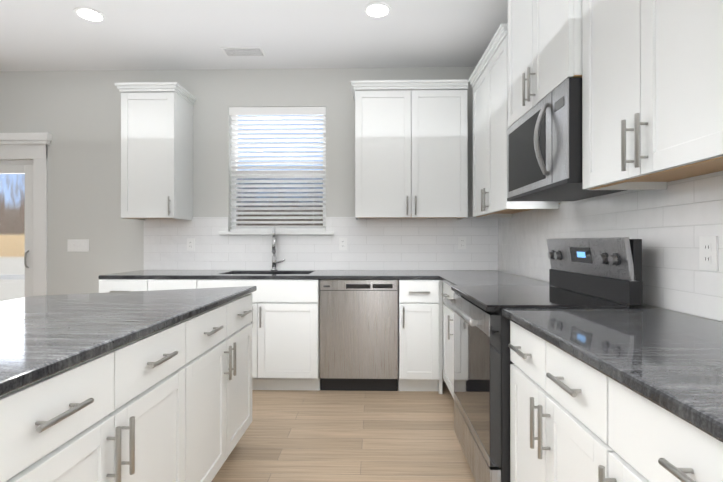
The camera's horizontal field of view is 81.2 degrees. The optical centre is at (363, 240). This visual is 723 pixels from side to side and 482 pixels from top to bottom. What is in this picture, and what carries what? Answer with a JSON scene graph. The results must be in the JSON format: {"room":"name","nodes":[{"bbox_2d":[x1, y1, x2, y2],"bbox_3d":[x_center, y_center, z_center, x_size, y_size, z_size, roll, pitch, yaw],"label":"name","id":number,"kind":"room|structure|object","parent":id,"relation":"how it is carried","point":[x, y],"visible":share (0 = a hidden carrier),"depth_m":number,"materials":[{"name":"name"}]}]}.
{"room":"kitchen","nodes":[
{"label":"kitchen","id":0,"kind":"room"},
{"bbox_2d":[0,67,497,369],"bbox_3d":[-2.070,-0.207,4.014,6.610,2.780,0.150,0,0,1],"label":"wall","id":1,"kind":"structure","parent":0,"point":[76,115],"depth_m":3.94,"materials":[{"name":"white paint"}]},
{"bbox_2d":[0,133,51,299],"bbox_3d":[-4.011,0.090,4.006,2.170,2.185,0.175,0,0,1],"label":"door frame","id":2,"kind":"structure","parent":1,"relation":"attached to","point":[33,146],"depth_m":3.94,"materials":[{"name":"white paint"}]},
{"bbox_2d":[67,239,88,251],"bbox_3d":[-2.677,0.042,3.945,0.200,0.115,0.014,0,0,1],"label":"switch plate","id":3,"kind":"object","parent":1,"relation":"attached to","point":[77,245],"visible":1,"depth_m":3.94,"materials":[{"name":"white plastic"}]},
{"bbox_2d":[114,82,196,219],"bbox_3d":[-1.827,-0.761,3.729,0.528,1.136,0.404,0,0,1],"label":"upper cabinet","id":4,"kind":"object","parent":1,"relation":"attached to","point":[156,149],"visible":1,"depth_m":3.57,"materials":[{"name":"white wood"}]},
{"bbox_2d":[219,115,333,234],"bbox_3d":[-0.804,-0.653,3.952,1.058,1.190,0.185,0,0,1],"label":"window","id":5,"kind":"structure","parent":1,"relation":"in","point":[315,224],"depth_m":4.00,"materials":[{"name":"white plastic"}]},
{"bbox_2d":[229,106,325,230],"bbox_3d":[-0.804,-0.669,3.949,0.902,1.154,0.068,0,0,1],"label":"window blinds","id":6,"kind":"object","parent":5,"relation":"attached to","point":[320,112],"visible":0.92,"depth_m":3.95,"materials":[{"name":"white plastic"}]},
{"bbox_2d":[144,217,497,269],"bbox_3d":[-0.415,0.023,3.893,3.276,0.490,0.009,0,0,1],"label":"backsplash","id":7,"kind":"structure","parent":1,"relation":"attached to","point":[402,243],"depth_m":3.88,"materials":[{"name":"tile"}]},
{"bbox_2d":[187,238,194,250],"bbox_3d":[-1.607,0.032,3.912,0.072,0.115,0.008,0,0,1],"label":"electrical outlet","id":8,"kind":"object","parent":7,"relation":"attached to","point":[190,244],"visible":1,"depth_m":3.91,"materials":[{"name":"white plastic"}]},
{"bbox_2d":[339,238,346,249],"bbox_3d":[-0.193,0.027,3.878,0.072,0.115,0.008,0,0,1],"label":"electrical outlet","id":9,"kind":"object","parent":7,"relation":"attached to","point":[342,243],"visible":1,"depth_m":3.88,"materials":[{"name":"white plastic"}]},
{"bbox_2d":[458,237,465,248],"bbox_3d":[0.897,0.017,3.853,0.072,0.115,0.008,0,0,1],"label":"electrical outlet","id":10,"kind":"object","parent":7,"relation":"attached to","point":[461,242],"visible":1,"depth_m":3.85,"materials":[{"name":"white plastic"}]},
{"bbox_2d":[351,79,468,219],"bbox_3d":[0.380,-0.761,3.677,0.972,1.136,0.404,0,0,1],"label":"upper cabinet","id":11,"kind":"object","parent":1,"relation":"attached to","point":[411,148],"visible":1,"depth_m":3.52,"materials":[{"name":"white wood"}]},
{"bbox_2d":[0,0,507,70],"bbox_3d":[-2.156,-1.636,0.358,7.010,0.060,7.570,0,0,1],"label":"ceiling","id":12,"kind":"structure","parent":0,"point":[47,35],"depth_m":3.27,"materials":[{"name":"white paint"}]},
{"bbox_2d":[73,7,105,21],"bbox_3d":[-1.934,-1.596,2.978,0.196,0.008,0.196,0,0,1],"label":"recessed light","id":13,"kind":"object","parent":12,"relation":"in","point":[89,14],"visible":1,"depth_m":2.96,"materials":[{"name":"white paint"}]},
{"bbox_2d":[220,47,265,56],"bbox_3d":[-1.015,-1.592,3.557,0.340,0.013,0.170,0,0,1],"label":"ceiling vent","id":14,"kind":"object","parent":12,"relation":"in","point":[243,51],"visible":1,"depth_m":3.54,"materials":[{"name":"white metal"}]},
{"bbox_2d":[363,2,391,17],"bbox_3d":[0.094,-1.596,2.920,0.196,0.008,0.196,0,0,1],"label":"recessed light","id":15,"kind":"object","parent":12,"relation":"in","point":[377,10],"visible":1,"depth_m":2.91,"materials":[{"name":"white paint"}]},
{"bbox_2d":[211,370,475,481],"bbox_3d":[-2.156,1.204,0.351,7.010,0.060,7.570,0,0,1],"label":"floor","id":16,"kind":"structure","parent":0,"point":[339,436],"depth_m":2.49,"materials":[{"name":"brown wood"}]},
{"bbox_2d":[0,322,184,481],"bbox_3d":[-0.976,0.735,1.163,0.657,0.883,0.875,0,0,1],"label":"base cabinet","id":17,"kind":"object","parent":16,"relation":"on","point":[116,415],"visible":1,"depth_m":1.12,"materials":[{"name":"white wood"}]},
{"bbox_2d":[0,286,256,396],"bbox_3d":[-1.151,0.276,0.669,0.945,0.031,3.687,0,0,1],"label":"countertop","id":18,"kind":"structure","parent":17,"relation":"on","point":[43,337],"depth_m":1.36,"materials":[{"name":"grey stone"}]},
{"bbox_2d":[99,279,197,292],"bbox_3d":[-1.673,0.740,3.577,0.771,0.883,0.693,0,0,1],"label":"base cabinet","id":19,"kind":"object","parent":16,"relation":"on","point":[116,285],"visible":0.1,"depth_m":3.27,"materials":[{"name":"white wood"}]},
{"bbox_2d":[181,293,251,481],"bbox_3d":[-0.955,0.737,2.040,0.657,0.883,0.875,0,0,1],"label":"base cabinet","id":20,"kind":"object","parent":16,"relation":"on","point":[217,366],"visible":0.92,"depth_m":1.91,"materials":[{"name":"white wood"}]},
{"bbox_2d":[197,279,319,390],"bbox_3d":[-0.815,0.740,3.556,0.940,0.883,0.693,0,0,1],"label":"base cabinet","id":21,"kind":"object","parent":16,"relation":"on","point":[285,331],"visible":0.62,"depth_m":3.25,"materials":[{"name":"white painted wood"},{"name":"metal"}]},
{"bbox_2d":[98,270,509,279],"bbox_3d":[-0.425,0.283,3.565,3.276,0.031,0.643,0,0,1],"label":"countertop","id":22,"kind":"structure","parent":21,"relation":"on","point":[140,274],"depth_m":3.36,"materials":[{"name":"grey stone"}]},
{"bbox_2d":[271,227,284,270],"bbox_3d":[-0.783,0.069,3.790,0.133,0.397,0.165,0,0,1],"label":"faucet","id":23,"kind":"object","parent":22,"relation":"on","point":[274,262],"visible":1,"depth_m":3.82,"materials":[{"name":"silver metal"}]},
{"bbox_2d":[319,280,397,390],"bbox_3d":[-0.035,0.742,3.562,0.608,0.880,0.594,0,0,1],"label":"dishwasher","id":24,"kind":"object","parent":16,"relation":"on","point":[358,336],"visible":0.92,"depth_m":3.27,"materials":[{"name":"grey metal"}]},
{"bbox_2d":[398,280,438,390],"bbox_3d":[0.429,0.740,3.527,0.306,0.883,0.693,0,0,1],"label":"base cabinet","id":25,"kind":"object","parent":16,"relation":"on","point":[418,335],"visible":1,"depth_m":3.22,"materials":[{"name":"white wood"}]},
{"bbox_2d":[438,280,441,393],"bbox_3d":[0.599,0.740,3.561,0.027,0.883,0.616,0,0,1],"label":"strip","id":26,"kind":"object","parent":16,"relation":"on","point":[440,342],"visible":0.21,"depth_m":3.25,"materials":[{"name":"white wood"}]},
{"bbox_2d":[441,282,453,398],"bbox_3d":[0.887,0.739,3.017,0.643,0.883,0.455,0,0,1],"label":"base cabinet","id":27,"kind":"object","parent":16,"relation":"on","point":[448,343],"visible":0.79,"depth_m":3.01,"materials":[{"name":"white wood"}]},
{"bbox_2d":[438,274,556,287],"bbox_3d":[0.880,0.281,2.801,0.630,0.031,0.780,0,0,1],"label":"countertop","id":28,"kind":"structure","parent":27,"relation":"on","point":[474,277],"depth_m":2.84,"materials":[{"name":"grey stone"}]},
{"bbox_2d":[443,237,642,481],"bbox_3d":[0.765,0.582,2.029,0.664,1.192,0.756,0,0,1],"label":"range","id":29,"kind":"object","parent":16,"relation":"on","point":[589,273],"visible":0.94,"depth_m":1.81,"materials":[{"name":"black metal"}]},
{"bbox_2d":[508,320,614,481],"bbox_3d":[0.846,0.735,1.297,0.643,0.883,0.687,0,0,1],"label":"base cabinet","id":30,"kind":"object","parent":16,"relation":"on","point":[558,415],"visible":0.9,"depth_m":1.25,"materials":[{"name":"white wood"}]},
{"bbox_2d":[598,377,722,481],"bbox_3d":[0.831,0.733,0.647,0.643,0.883,0.610,0,0,1],"label":"base cabinet","id":31,"kind":"object","parent":16,"relation":"on","point":[649,441],"visible":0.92,"depth_m":0.80,"materials":[{"name":"white wood"}]},
{"bbox_3d":[0.813,0.732,-0.117,0.643,0.883,0.914,0,0,1],"label":"base cabinet","id":32,"kind":"object","parent":16,"relation":"on","visible":0},
{"bbox_2d":[502,308,722,441],"bbox_3d":[0.812,0.275,-0.104,0.630,0.031,3.496,0,0,1],"label":"countertop","id":33,"kind":"structure","parent":32,"relation":"on","point":[670,361],"depth_m":1.03,"materials":[{"name":"grey stone"}]},
{"bbox_2d":[502,201,720,321],"bbox_3d":[1.218,-0.216,0.275,0.140,2.780,7.570,0,0,1],"label":"wall","id":34,"kind":"structure","parent":0,"point":[644,306],"depth_m":1.78,"materials":[{"name":"white paint"}]},
{"bbox_2d":[469,23,560,216],"bbox_3d":[1.028,-0.763,3.019,0.364,1.136,0.890,0,0,1],"label":"upper cabinet","id":35,"kind":"object","parent":34,"relation":"attached to","point":[488,79],"visible":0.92,"depth_m":2.92,"materials":[{"name":"white wood"}]},
{"bbox_2d":[508,0,581,127],"bbox_3d":[0.980,-1.113,2.028,0.412,0.938,0.760,0,0,1],"label":"upper cabinet","id":36,"kind":"object","parent":34,"relation":"attached to","point":[544,48],"visible":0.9,"depth_m":1.97,"materials":[{"name":"white wood"}]},
{"bbox_2d":[507,78,625,200],"bbox_3d":[0.965,-0.434,2.027,0.440,0.413,0.754,0,0,1],"label":"microwave","id":37,"kind":"object","parent":36,"relation":"attached to","point":[544,149],"visible":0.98,"depth_m":1.84,"materials":[{"name":"silver metal"}]},
{"bbox_2d":[498,171,722,321],"bbox_3d":[1.159,0.016,0.996,0.009,0.490,5.710,0,0,1],"label":"backsplash","id":38,"kind":"structure","parent":34,"relation":"attached to","point":[672,222],"depth_m":1.70,"materials":[{"name":"tile"}]},
{"bbox_2d":[699,236,717,270],"bbox_3d":[1.159,0.042,1.421,0.008,0.115,0.072,0,0,1],"label":"electrical outlet","id":39,"kind":"object","parent":38,"relation":"attached to","point":[708,252],"visible":1,"depth_m":1.42,"materials":[{"name":"white plastic"}]},
{"bbox_2d":[582,0,722,189],"bbox_3d":[0.987,-0.891,1.283,0.364,1.385,0.720,0,0,1],"label":"upper cabinet","id":40,"kind":"object","parent":34,"relation":"attached to","point":[652,94],"visible":1,"depth_m":1.25,"materials":[{"name":"white wood"}]},
{"label":"outside","id":41,"kind":"structure","parent":0,"visible":0},
{"bbox_2d":[0,275,24,300],"bbox_3d":[-3.415,0.878,6.559,25.000,0.860,4.880,0,0,1],"label":"ground","id":42,"kind":"structure","parent":41,"point":[14,277],"depth_m":5.53,"materials":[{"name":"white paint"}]},
{"bbox_2d":[0,115,322,298],"bbox_3d":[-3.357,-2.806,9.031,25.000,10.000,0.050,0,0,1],"label":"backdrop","id":43,"kind":"structure","parent":41,"point":[4,269],"depth_m":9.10,"materials":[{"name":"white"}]}
]}

